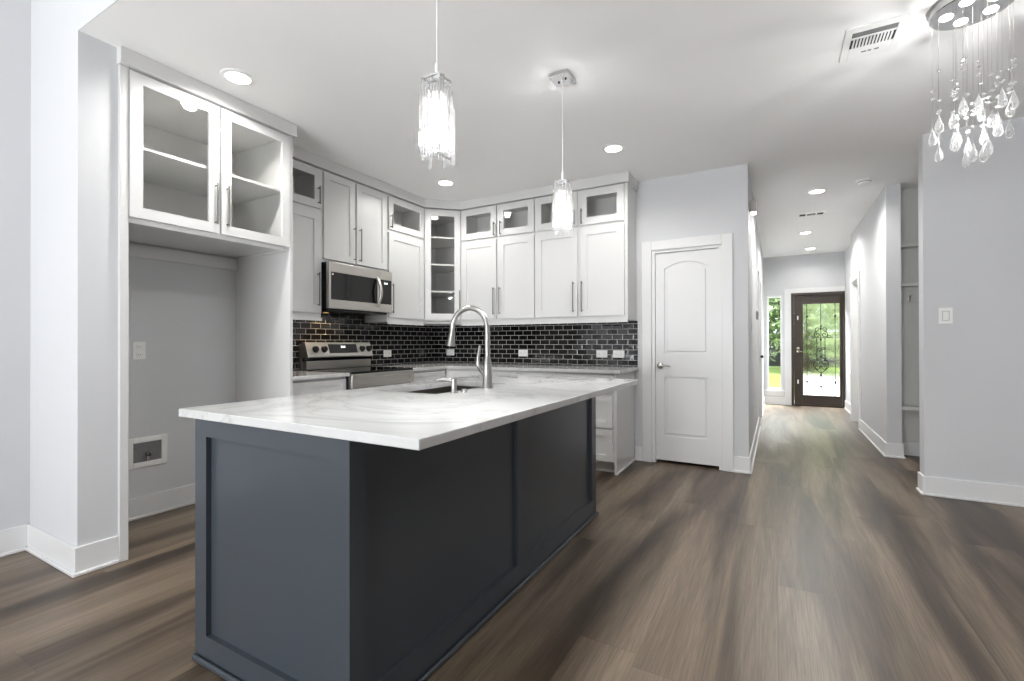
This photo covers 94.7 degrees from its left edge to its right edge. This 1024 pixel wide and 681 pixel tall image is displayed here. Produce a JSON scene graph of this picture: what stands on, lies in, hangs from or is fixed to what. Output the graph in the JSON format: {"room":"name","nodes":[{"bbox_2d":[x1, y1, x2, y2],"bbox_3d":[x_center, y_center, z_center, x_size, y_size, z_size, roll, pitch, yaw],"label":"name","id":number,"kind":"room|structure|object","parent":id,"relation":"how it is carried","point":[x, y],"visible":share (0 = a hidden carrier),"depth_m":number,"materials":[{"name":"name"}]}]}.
{"room":"kitchen","nodes":[
{"label":"kitchen","id":0,"kind":"room"},
{"bbox_2d":[30,0,117,546],"bbox_3d":[0.646,-0.558,0.880,7.690,3.450,0.166,0,0,29],"label":"wall","id":1,"kind":"structure","parent":0,"point":[74,241],"depth_m":2.47,"materials":[{"name":"paint"}]},
{"bbox_2d":[25,523,118,577],"bbox_3d":[-2.418,1.109,2.582,0.666,0.142,0.192,0,0,29],"label":"baseboard","id":2,"kind":"structure","parent":1,"relation":"attached to","point":[73,561],"depth_m":2.45,"materials":[{"name":"paint"}]},
{"bbox_2d":[0,0,431,529],"bbox_3d":[-3.023,-0.544,2.321,0.120,3.450,8.485,0,0,29],"label":"wall","id":3,"kind":"structure","parent":0,"point":[184,314],"depth_m":3.13,"materials":[{"name":"paint"}]},
{"bbox_2d":[0,524,27,557],"bbox_3d":[-3.833,1.105,0.716,0.026,0.142,4.500,0,0,29],"label":"baseboard","id":4,"kind":"structure","parent":3,"relation":"attached to","point":[13,540],"depth_m":2.61,"materials":[{"name":"paint"}]},
{"bbox_2d":[133,342,145,359],"bbox_3d":[-2.485,0.068,3.144,0.008,0.118,0.074,0,0,29],"label":"wall outlet","id":5,"kind":"object","parent":3,"relation":"attached to","point":[139,348],"visible":1,"depth_m":3.14,"materials":[{"name":"white plastic"}]},
{"bbox_2d":[128,434,166,469],"bbox_3d":[-2.450,0.748,3.177,0.030,0.200,0.235,0,0,29],"label":"water supply box","id":6,"kind":"object","parent":3,"relation":"attached to","point":[149,450],"visible":0.93,"depth_m":3.18,"materials":[{"name":"white plastic"}]},
{"bbox_2d":[128,483,194,521],"bbox_3d":[-2.395,1.112,3.278,0.026,0.142,0.962,0,0,29],"label":"baseboard","id":7,"kind":"structure","parent":3,"relation":"attached to","point":[140,507],"depth_m":3.24,"materials":[{"name":"paint"}]},
{"bbox_2d":[129,69,289,269],"bbox_3d":[-2.102,-1.013,3.119,0.704,0.920,0.962,0,0,29],"label":"upper cabinet","id":8,"kind":"object","parent":3,"relation":"attached to","point":[205,177],"visible":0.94,"depth_m":3.19,"materials":[{"name":"white wood"}]},
{"bbox_2d":[117,46,296,137],"bbox_3d":[-2.112,-1.518,3.125,0.684,0.088,1.054,0,0,29],"label":"crown molding","id":9,"kind":"structure","parent":8,"relation":"attached to","point":[139,63],"depth_m":2.84,"materials":[{"name":"white wood"}]},
{"bbox_2d":[143,147,280,204],"bbox_3d":[-2.127,-1.072,3.133,0.606,0.018,0.924,0,0,29],"label":"shelf","id":10,"kind":"object","parent":8,"relation":"attached to","point":[163,171],"depth_m":3.15,"materials":[{"name":"white wood"}]},
{"bbox_2d":[293,159,320,317],"bbox_3d":[-1.873,-0.828,3.872,0.364,1.275,0.519,0,0,29],"label":"upper cabinet","id":11,"kind":"object","parent":3,"relation":"attached to","point":[306,178],"visible":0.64,"depth_m":3.92,"materials":[{"name":"white wood"}]},
{"bbox_2d":[321,170,386,270],"bbox_3d":[-1.556,-1.069,4.440,0.364,0.790,0.776,0,0,29],"label":"upper cabinet","id":12,"kind":"object","parent":3,"relation":"attached to","point":[353,215],"visible":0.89,"depth_m":4.31,"materials":[{"name":"white wood"}]},
{"bbox_2d":[321,261,391,315],"bbox_3d":[-1.508,-0.462,4.407,0.457,0.418,0.754,0,0,29],"label":"microwave","id":13,"kind":"object","parent":12,"relation":"attached to","point":[346,289],"visible":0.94,"depth_m":4.26,"materials":[{"name":"silver metal"}]},
{"bbox_2d":[293,313,435,370],"bbox_3d":[-1.551,0.007,4.805,0.008,0.519,2.467,0,0,29],"label":"backsplash","id":14,"kind":"structure","parent":3,"relation":"attached to","point":[408,344],"depth_m":4.99,"materials":[{"name":"black tile"}]},
{"bbox_2d":[383,350,390,356],"bbox_3d":[-1.355,0.141,5.136,0.008,0.074,0.118,0,0,29],"label":"wall outlet","id":15,"kind":"object","parent":14,"relation":"attached to","point":[386,353],"visible":1,"depth_m":5.13,"materials":[{"name":"white plastic"}]},
{"bbox_2d":[365,195,423,322],"bbox_3d":[-1.226,-0.825,5.025,0.364,1.275,0.565,0,0,29],"label":"upper cabinet","id":16,"kind":"object","parent":3,"relation":"attached to","point":[405,220],"visible":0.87,"depth_m":4.97,"materials":[{"name":"white wood"}]},
{"bbox_2d":[0,404,1023,680],"bbox_3d":[1.681,1.212,2.780,8.000,0.080,13.900,0,0,29],"label":"floor","id":17,"kind":"structure","parent":0,"point":[825,561],"depth_m":2.21,"materials":[{"name":"brown wood"}]},
{"bbox_2d":[117,64,128,561],"bbox_3d":[-2.365,-0.147,2.689,0.660,2.655,0.040,0,0,29],"label":"cabinet end panel","id":18,"kind":"object","parent":17,"relation":"on","point":[123,71],"visible":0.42,"depth_m":2.52,"materials":[{"name":"white wood"}]},
{"bbox_2d":[236,136,292,401],"bbox_3d":[-1.877,-0.144,3.558,0.660,2.655,0.026,0,0,29],"label":"cabinet end panel","id":19,"kind":"object","parent":17,"relation":"on","point":[264,284],"visible":0.36,"depth_m":3.52,"materials":[{"name":"white wood"}]},
{"bbox_2d":[293,377,345,395],"bbox_3d":[-1.738,0.740,3.792,0.666,0.888,0.519,0,0,29],"label":"base cabinet","id":20,"kind":"object","parent":17,"relation":"on","point":[300,387],"visible":0.12,"depth_m":3.64,"materials":[{"name":"white wood"}]},
{"bbox_2d":[293,370,349,380],"bbox_3d":[-1.743,0.279,3.797,0.659,0.030,0.520,0,0,29],"label":"countertop","id":21,"kind":"structure","parent":20,"relation":"on","point":[297,375],"depth_m":3.69,"materials":[{"name":"white stone"}]},
{"bbox_2d":[299,342,413,389],"bbox_3d":[-1.395,0.585,4.340,0.713,1.140,0.760,0,0,29],"label":"range","id":22,"kind":"object","parent":17,"relation":"on","point":[352,358],"visible":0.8,"depth_m":4.29,"materials":[{"name":"silver metal"}]},
{"bbox_2d":[302,366,412,373],"bbox_3d":[-1.401,0.270,4.345,0.610,0.018,0.760,0,0,29],"label":"cooktop","id":23,"kind":"object","parent":22,"relation":"in","point":[348,369],"depth_m":4.25,"materials":[{"name":"black glass"}]},
{"bbox_2d":[191,385,598,680],"bbox_3d":[-0.313,0.731,2.470,0.866,0.889,2.137,0,0,29],"label":"kitchen island","id":24,"kind":"object","parent":17,"relation":"on","point":[317,558],"visible":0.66,"depth_m":1.63,"materials":[{"name":"wood"}]},
{"bbox_2d":[179,374,637,450],"bbox_3d":[-0.212,0.270,2.424,1.162,0.030,2.164,0,0,29],"label":"island countertop","id":25,"kind":"structure","parent":24,"relation":"on","point":[387,415],"depth_m":1.77,"materials":[{"name":"white stone"}]},
{"bbox_2d":[410,386,478,393],"bbox_3d":[-0.362,0.392,2.631,0.402,0.209,0.697,0,0,29],"label":"sink","id":26,"kind":"object","parent":25,"relation":"in","point":[439,390],"visible":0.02,"depth_m":2.90,"materials":[{"name":"metal"}]},
{"bbox_2d":[437,378,457,392],"bbox_3d":[-0.312,0.219,2.308,0.112,0.072,0.042,0,0,29],"label":"soap dispenser","id":27,"kind":"object","parent":25,"relation":"on","point":[453,381],"visible":1,"depth_m":2.28,"materials":[{"name":"silver metal"}]},
{"bbox_2d":[446,305,492,388],"bbox_3d":[-0.241,0.032,2.586,0.299,0.448,0.080,0,0,29],"label":"faucet","id":28,"kind":"object","parent":25,"relation":"on","point":[486,370],"visible":1,"depth_m":2.52,"materials":[{"name":"silver metal"}]},
{"bbox_2d":[411,369,444,382],"bbox_3d":[-1.094,0.743,4.939,0.666,0.888,0.566,0,0,29],"label":"base cabinet","id":29,"kind":"object","parent":17,"relation":"on","point":[423,375],"visible":0.09,"depth_m":4.79,"materials":[{"name":"white wood"}]},
{"bbox_2d":[445,368,481,377],"bbox_3d":[-0.624,0.743,5.338,1.096,0.888,0.625,0,0,29],"label":"base cabinet","id":30,"kind":"object","parent":17,"relation":"on","point":[449,373],"visible":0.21,"depth_m":4.94,"materials":[{"name":"white wood"}]},
{"bbox_2d":[375,362,637,373],"bbox_3d":[-0.140,0.279,4.752,2.519,0.030,1.176,0,0,29],"label":"countertop","id":31,"kind":"structure","parent":30,"relation":"on","point":[432,365],"depth_m":4.70,"materials":[{"name":"white stone"}]},
{"bbox_2d":[492,370,553,375],"bbox_3d":[0.195,0.740,4.878,0.778,0.888,0.625,0,0,29],"label":"base cabinet","id":32,"kind":"object","parent":17,"relation":"on","point":[500,372],"visible":0.08,"depth_m":4.58,"materials":[{"name":"white wood"}]},
{"bbox_2d":[554,371,635,475],"bbox_3d":[0.805,0.737,4.535,0.617,0.888,0.625,0,0,29],"label":"base cabinet","id":33,"kind":"object","parent":17,"relation":"on","point":[615,410],"visible":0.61,"depth_m":4.21,"materials":[{"name":"white wood"}]},
{"bbox_2d":[901,189,919,455],"bbox_3d":[4.494,-0.187,4.523,1.230,2.720,0.188,0,0,29],"label":"built-in shelves","id":34,"kind":"object","parent":17,"relation":"on","point":[910,418],"visible":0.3,"depth_m":4.82,"materials":[{"name":"grey paint"}]},
{"bbox_2d":[901,283,918,287],"bbox_3d":[4.479,-0.561,4.519,1.210,0.028,0.144,0,0,29],"label":"shelf","id":35,"kind":"object","parent":34,"relation":"attached to","point":[903,285],"depth_m":4.74,"materials":[{"name":"paint"}]},
{"bbox_2d":[901,243,918,248],"bbox_3d":[4.478,-0.956,4.521,1.210,0.028,0.144,0,0,29],"label":"shelf","id":36,"kind":"object","parent":34,"relation":"attached to","point":[906,245],"depth_m":4.74,"materials":[{"name":"paint"}]},
{"bbox_2d":[79,0,1023,257],"bbox_3d":[2.826,-1.617,4.842,8.000,0.100,9.196,0,0,29],"label":"ceiling","id":37,"kind":"structure","parent":0,"point":[686,86],"depth_m":2.89,"materials":[{"name":"paint"}]},
{"bbox_2d":[220,68,255,85],"bbox_3d":[-1.627,-1.561,2.802,0.184,0.008,0.184,0,0,29],"label":"recessed light","id":38,"kind":"object","parent":37,"relation":"in","point":[236,76],"visible":1,"depth_m":2.79,"materials":[{"name":"white plastic"}]},
{"bbox_2d":[419,0,454,169],"bbox_3d":[-0.271,-1.102,1.705,0.124,0.940,0.124,0,0,29],"label":"pendant lamp","id":39,"kind":"object","parent":37,"relation":"hanging from","point":[436,110],"visible":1,"depth_m":1.66,"materials":[{"name":"clear glass"}]},
{"bbox_2d":[436,179,454,185],"bbox_3d":[-0.656,-1.556,4.658,0.184,0.008,0.184,0,0,29],"label":"recessed light","id":40,"kind":"object","parent":37,"relation":"in","point":[444,182],"visible":1,"depth_m":4.64,"materials":[{"name":"white"}]},
{"bbox_2d":[549,68,575,235],"bbox_3d":[0.300,-1.099,2.799,0.124,0.940,0.124,0,0,29],"label":"pendant lamp","id":41,"kind":"object","parent":37,"relation":"hanging from","point":[562,198],"visible":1,"depth_m":2.76,"materials":[{"name":"white"}]},
{"bbox_2d":[602,143,624,152],"bbox_3d":[0.827,-1.563,3.840,0.184,0.008,0.184,0,0,29],"label":"recessed light","id":42,"kind":"object","parent":37,"relation":"in","point":[614,147],"visible":1,"depth_m":3.83,"materials":[{"name":"white"}]},
{"bbox_2d":[798,231,812,233],"bbox_3d":[4.249,-1.559,6.828,0.184,0.008,0.184,0,0,29],"label":"recessed light","id":43,"kind":"object","parent":37,"relation":"in","point":[804,232],"visible":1,"depth_m":6.80,"materials":[{"name":"white"}]},
{"bbox_2d":[796,210,826,217],"bbox_3d":[3.699,-1.561,5.829,0.310,0.008,0.180,0,0,29],"label":"ceiling vent","id":44,"kind":"object","parent":37,"relation":"in","point":[817,212],"visible":1,"depth_m":5.83,"materials":[{"name":"white plastic"}]},
{"bbox_2d":[807,188,826,193],"bbox_3d":[3.199,-1.564,4.947,0.184,0.008,0.184,0,0,29],"label":"recessed light","id":45,"kind":"object","parent":37,"relation":"in","point":[819,190],"visible":1,"depth_m":4.94,"materials":[{"name":"white"}]},
{"bbox_2d":[856,178,871,185],"bbox_3d":[3.442,-1.547,4.613,0.130,0.046,0.130,0,0,29],"label":"smoke detector","id":46,"kind":"object","parent":37,"relation":"attached to","point":[864,181],"visible":1,"depth_m":4.58,"materials":[{"name":"white plastic"}]},
{"bbox_2d":[839,13,910,62],"bbox_3d":[1.879,-1.570,2.462,0.254,0.009,0.317,0,0,29],"label":"ceiling vent","id":47,"kind":"object","parent":37,"relation":"in","point":[884,35],"visible":1,"depth_m":2.45,"materials":[{"name":"white plastic"}]},
{"bbox_2d":[928,0,1018,167],"bbox_3d":[2.139,-1.196,2.185,0.316,0.760,0.300,0,0,29],"label":"chandelier","id":48,"kind":"object","parent":37,"relation":"hanging from","point":[946,15],"visible":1,"depth_m":2.18,"materials":[{"name":"clear glass"}]},
{"bbox_2d":[443,117,1023,485],"bbox_3d":[2.443,-0.197,4.056,7.710,2.745,0.135,0,0,29],"label":"wall","id":49,"kind":"structure","parent":0,"point":[971,218],"depth_m":3.50,"materials":[{"name":"paint"}]},
{"bbox_2d":[423,208,461,325],"bbox_3d":[-0.826,-0.824,5.466,0.630,1.275,0.605,0,0,29],"label":"upper cabinet","id":50,"kind":"object","parent":49,"relation":"attached to","point":[442,228],"visible":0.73,"depth_m":5.50,"materials":[{"name":"white wood"}]},
{"bbox_2d":[431,236,453,248],"bbox_3d":[-0.835,-1.151,5.479,0.584,0.018,0.573,0,0,29],"label":"shelf","id":51,"kind":"object","parent":50,"relation":"attached to","point":[436,242],"depth_m":5.50,"materials":[{"name":"white wood"}]},
{"bbox_2d":[431,264,453,272],"bbox_3d":[-0.834,-0.846,5.478,0.584,0.018,0.573,0,0,29],"label":"shelf","id":52,"kind":"object","parent":50,"relation":"attached to","point":[435,268],"depth_m":5.48,"materials":[{"name":"white wood"}]},
{"bbox_2d":[431,291,453,296],"bbox_3d":[-0.833,-0.546,5.477,0.584,0.018,0.573,0,0,29],"label":"shelf","id":53,"kind":"object","parent":50,"relation":"attached to","point":[433,293],"depth_m":5.45,"materials":[{"name":"white wood"}]},
{"bbox_2d":[461,198,535,323],"bbox_3d":[-0.102,-0.827,5.199,0.929,1.275,0.364,0,0,29],"label":"upper cabinet","id":54,"kind":"object","parent":49,"relation":"attached to","point":[498,241],"visible":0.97,"depth_m":5.08,"materials":[{"name":"white wood"}]},
{"bbox_2d":[436,321,637,366],"bbox_3d":[0.146,0.039,5.262,2.504,0.451,0.008,0,0,29],"label":"backsplash","id":55,"kind":"structure","parent":49,"relation":"attached to","point":[564,343],"depth_m":5.13,"materials":[{"name":"black tile"}]},
{"bbox_2d":[446,349,453,354],"bbox_3d":[-0.752,0.144,5.757,0.118,0.074,0.008,0,0,29],"label":"wall outlet","id":56,"kind":"object","parent":55,"relation":"attached to","point":[448,351],"visible":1,"depth_m":5.76,"materials":[{"name":"white plastic"}]},
{"bbox_2d":[518,350,527,355],"bbox_3d":[0.124,0.140,5.265,0.118,0.074,0.008,0,0,29],"label":"wall outlet","id":57,"kind":"object","parent":55,"relation":"attached to","point":[520,352],"visible":1,"depth_m":5.26,"materials":[{"name":"white plastic"}]},
{"bbox_2d":[596,350,606,357],"bbox_3d":[0.917,0.137,4.819,0.118,0.074,0.008,0,0,29],"label":"wall outlet","id":58,"kind":"object","parent":55,"relation":"attached to","point":[599,353],"visible":1,"depth_m":4.82,"materials":[{"name":"white plastic"}]},
{"bbox_2d":[613,350,623,357],"bbox_3d":[1.070,0.136,4.734,0.118,0.074,0.008,0,0,29],"label":"wall outlet","id":59,"kind":"object","parent":55,"relation":"attached to","point":[616,353],"visible":1,"depth_m":4.73,"materials":[{"name":"white plastic"}]},
{"bbox_2d":[535,183,636,321],"bbox_3d":[0.722,-0.831,4.736,0.958,1.275,0.364,0,0,29],"label":"upper cabinet","id":60,"kind":"object","parent":49,"relation":"attached to","point":[587,274],"visible":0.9,"depth_m":4.58,"materials":[{"name":"white wood"}]},
{"bbox_2d":[293,317,627,325],"bbox_3d":[-0.577,-0.179,4.617,3.073,0.022,1.332,0,0,-15],"label":"rail","id":61,"kind":"object","parent":60,"relation":"attached to","point":[294,318],"visible":0.88,"depth_m":4.74,"materials":[{"name":"white wood"}]},
{"bbox_2d":[293,145,637,210],"bbox_3d":[-0.454,-1.516,4.204,2.520,0.092,2.447,0,0,29],"label":"crown molding","id":62,"kind":"structure","parent":60,"relation":"attached to","point":[299,154],"depth_m":4.61,"materials":[{"name":"white wood"}]},
{"bbox_2d":[655,248,718,465],"bbox_3d":[1.640,0.153,4.443,0.564,1.995,0.091,0,0,29],"label":"door","id":63,"kind":"structure","parent":49,"relation":"in","point":[686,282],"depth_m":4.45,"materials":[{"name":"paint"}]},
{"bbox_2d":[642,233,733,471],"bbox_3d":[1.663,0.153,4.485,0.628,2.052,0.119,0,0,29],"label":"door frame","id":64,"kind":"structure","parent":49,"relation":"attached to","point":[719,246],"depth_m":4.47,"materials":[{"name":"paint"}]},
{"bbox_2d":[939,308,952,323],"bbox_3d":[3.242,-0.184,3.525,0.080,0.120,0.008,0,0,29],"label":"light switch","id":65,"kind":"object","parent":49,"relation":"attached to","point":[945,314],"visible":1,"depth_m":3.52,"materials":[{"name":"white plastic"}]},
{"bbox_2d":[916,472,1023,506],"bbox_3d":[4.458,1.095,2.907,3.021,0.142,0.161,0,0,29],"label":"baseboard","id":66,"kind":"structure","parent":49,"relation":"attached to","point":[1002,494],"depth_m":3.44,"materials":[{"name":"paint"}]},
{"bbox_2d":[748,169,763,453],"bbox_3d":[3.387,-0.189,6.606,0.120,2.745,5.265,0,0,29],"label":"wall","id":67,"kind":"structure","parent":0,"point":[755,250],"depth_m":5.21,"materials":[{"name":"paint"}]},
{"bbox_2d":[635,417,760,473],"bbox_3d":[2.297,1.110,5.530,1.030,0.142,2.621,0,0,29],"label":"baseboard","id":68,"kind":"structure","parent":67,"relation":"attached to","point":[744,465],"depth_m":4.31,"materials":[{"name":"paint"}]},
{"bbox_2d":[749,200,756,214],"bbox_3d":[2.241,-1.236,4.387,0.062,0.118,0.100,0,0,29],"label":"wall sconce","id":69,"kind":"object","parent":67,"relation":"attached to","point":[753,203],"visible":0.98,"depth_m":4.35,"materials":[{"name":"silver metal"}]},
{"bbox_2d":[758,271,761,417],"bbox_3d":[3.623,0.116,6.882,0.018,2.135,1.020,0,0,29],"label":"trim","id":70,"kind":"structure","parent":67,"relation":"attached to","point":[759,275],"depth_m":6.44,"materials":[{"name":"paint"}]},
{"bbox_2d":[762,397,764,416],"bbox_3d":[4.311,1.116,8.093,0.026,0.142,1.760,0,0,29],"label":"baseboard","id":71,"kind":"structure","parent":67,"relation":"attached to","point":[763,401],"depth_m":8.09,"materials":[{"name":"paint"}]},
{"bbox_2d":[763,251,845,399],"bbox_3d":[5.332,-0.186,8.619,1.540,2.745,0.150,0,0,29],"label":"wall","id":72,"kind":"structure","parent":0,"point":[780,273],"depth_m":8.63,"materials":[{"name":"paint"}]},
{"bbox_2d":[764,296,784,395],"bbox_3d":[4.899,0.096,8.812,0.325,1.855,0.135,0,0,29],"label":"window","id":73,"kind":"structure","parent":72,"relation":"in","point":[770,391],"depth_m":8.78,"materials":[{"name":"paint"}]},
{"bbox_2d":[764,396,784,404],"bbox_3d":[4.875,1.117,8.771,0.344,0.142,0.026,0,0,29],"label":"baseboard","id":74,"kind":"structure","parent":72,"relation":"attached to","point":[768,400],"depth_m":8.76,"materials":[{"name":"paint"}]},
{"bbox_2d":[784,286,844,404],"bbox_3d":[5.426,0.118,8.469,0.919,2.135,0.018,0,0,29],"label":"trim","id":75,"kind":"structure","parent":72,"relation":"attached to","point":[787,292],"depth_m":8.65,"materials":[{"name":"paint"}]},
{"bbox_2d":[791,291,844,407],"bbox_3d":[5.496,0.161,8.491,0.810,2.050,0.151,0,0,29],"label":"door","id":76,"kind":"structure","parent":72,"relation":"in","point":[817,318],"depth_m":8.48,"materials":[{"name":"brown wood"}]},
{"bbox_2d":[845,183,901,443],"bbox_3d":[4.825,-0.193,6.501,0.120,2.745,4.040,0,0,29],"label":"wall","id":77,"kind":"structure","parent":0,"point":[874,250],"depth_m":5.07,"materials":[{"name":"paint"}]},
{"bbox_2d":[852,279,857,421],"bbox_3d":[4.870,0.170,6.578,0.119,2.020,0.680,0,0,29],"label":"door frame","id":78,"kind":"structure","parent":77,"relation":"attached to","point":[855,283],"depth_m":6.87,"materials":[{"name":"paint"}]},
{"bbox_2d":[850,271,860,428],"bbox_3d":[4.809,0.128,6.612,0.018,2.105,0.850,0,0,29],"label":"trim","id":79,"kind":"structure","parent":77,"relation":"attached to","point":[856,275],"depth_m":6.30,"materials":[{"name":"paint"}]},
{"bbox_2d":[844,400,905,458],"bbox_3d":[4.821,1.109,6.484,0.172,0.142,4.066,0,0,29],"label":"baseboard","id":80,"kind":"structure","parent":77,"relation":"attached to","point":[891,450],"depth_m":4.98,"materials":[{"name":"paint"}]},
{"label":"outside","id":81,"kind":"structure","parent":0,"visible":0},
{"bbox_2d":[769,366,780,387],"bbox_3d":[17.677,1.418,31.472,60.000,0.060,47.800,0,0,29],"label":"ground","id":82,"kind":"structure","parent":81,"point":[774,371],"depth_m":17.46,"materials":[{"name":"green plant"}]},
{"bbox_2d":[768,298,780,360],"bbox_3d":[8.067,-1.950,16.678,3.672,6.613,3.659,0,0,29],"label":"tree","id":83,"kind":"object","parent":82,"relation":"on","point":[772,315],"visible":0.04,"depth_m":16.09,"materials":[{"name":"green plant"}]},
{"bbox_2d":[768,300,780,352],"bbox_3d":[12.984,-2.744,20.675,4.734,8.211,4.726,0,0,29],"label":"tree","id":84,"kind":"object","parent":82,"relation":"on","point":[776,339],"visible":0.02,"depth_m":21.03,"materials":[{"name":"green plant"}]},
{"bbox_2d":[769,334,780,365],"bbox_3d":[14.596,0.476,23.950,14.000,1.700,0.060,0,0,29],"label":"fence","id":85,"kind":"object","parent":82,"relation":"on","point":[777,362],"visible":0.02,"depth_m":24.44,"materials":[{"name":"grey wood"}]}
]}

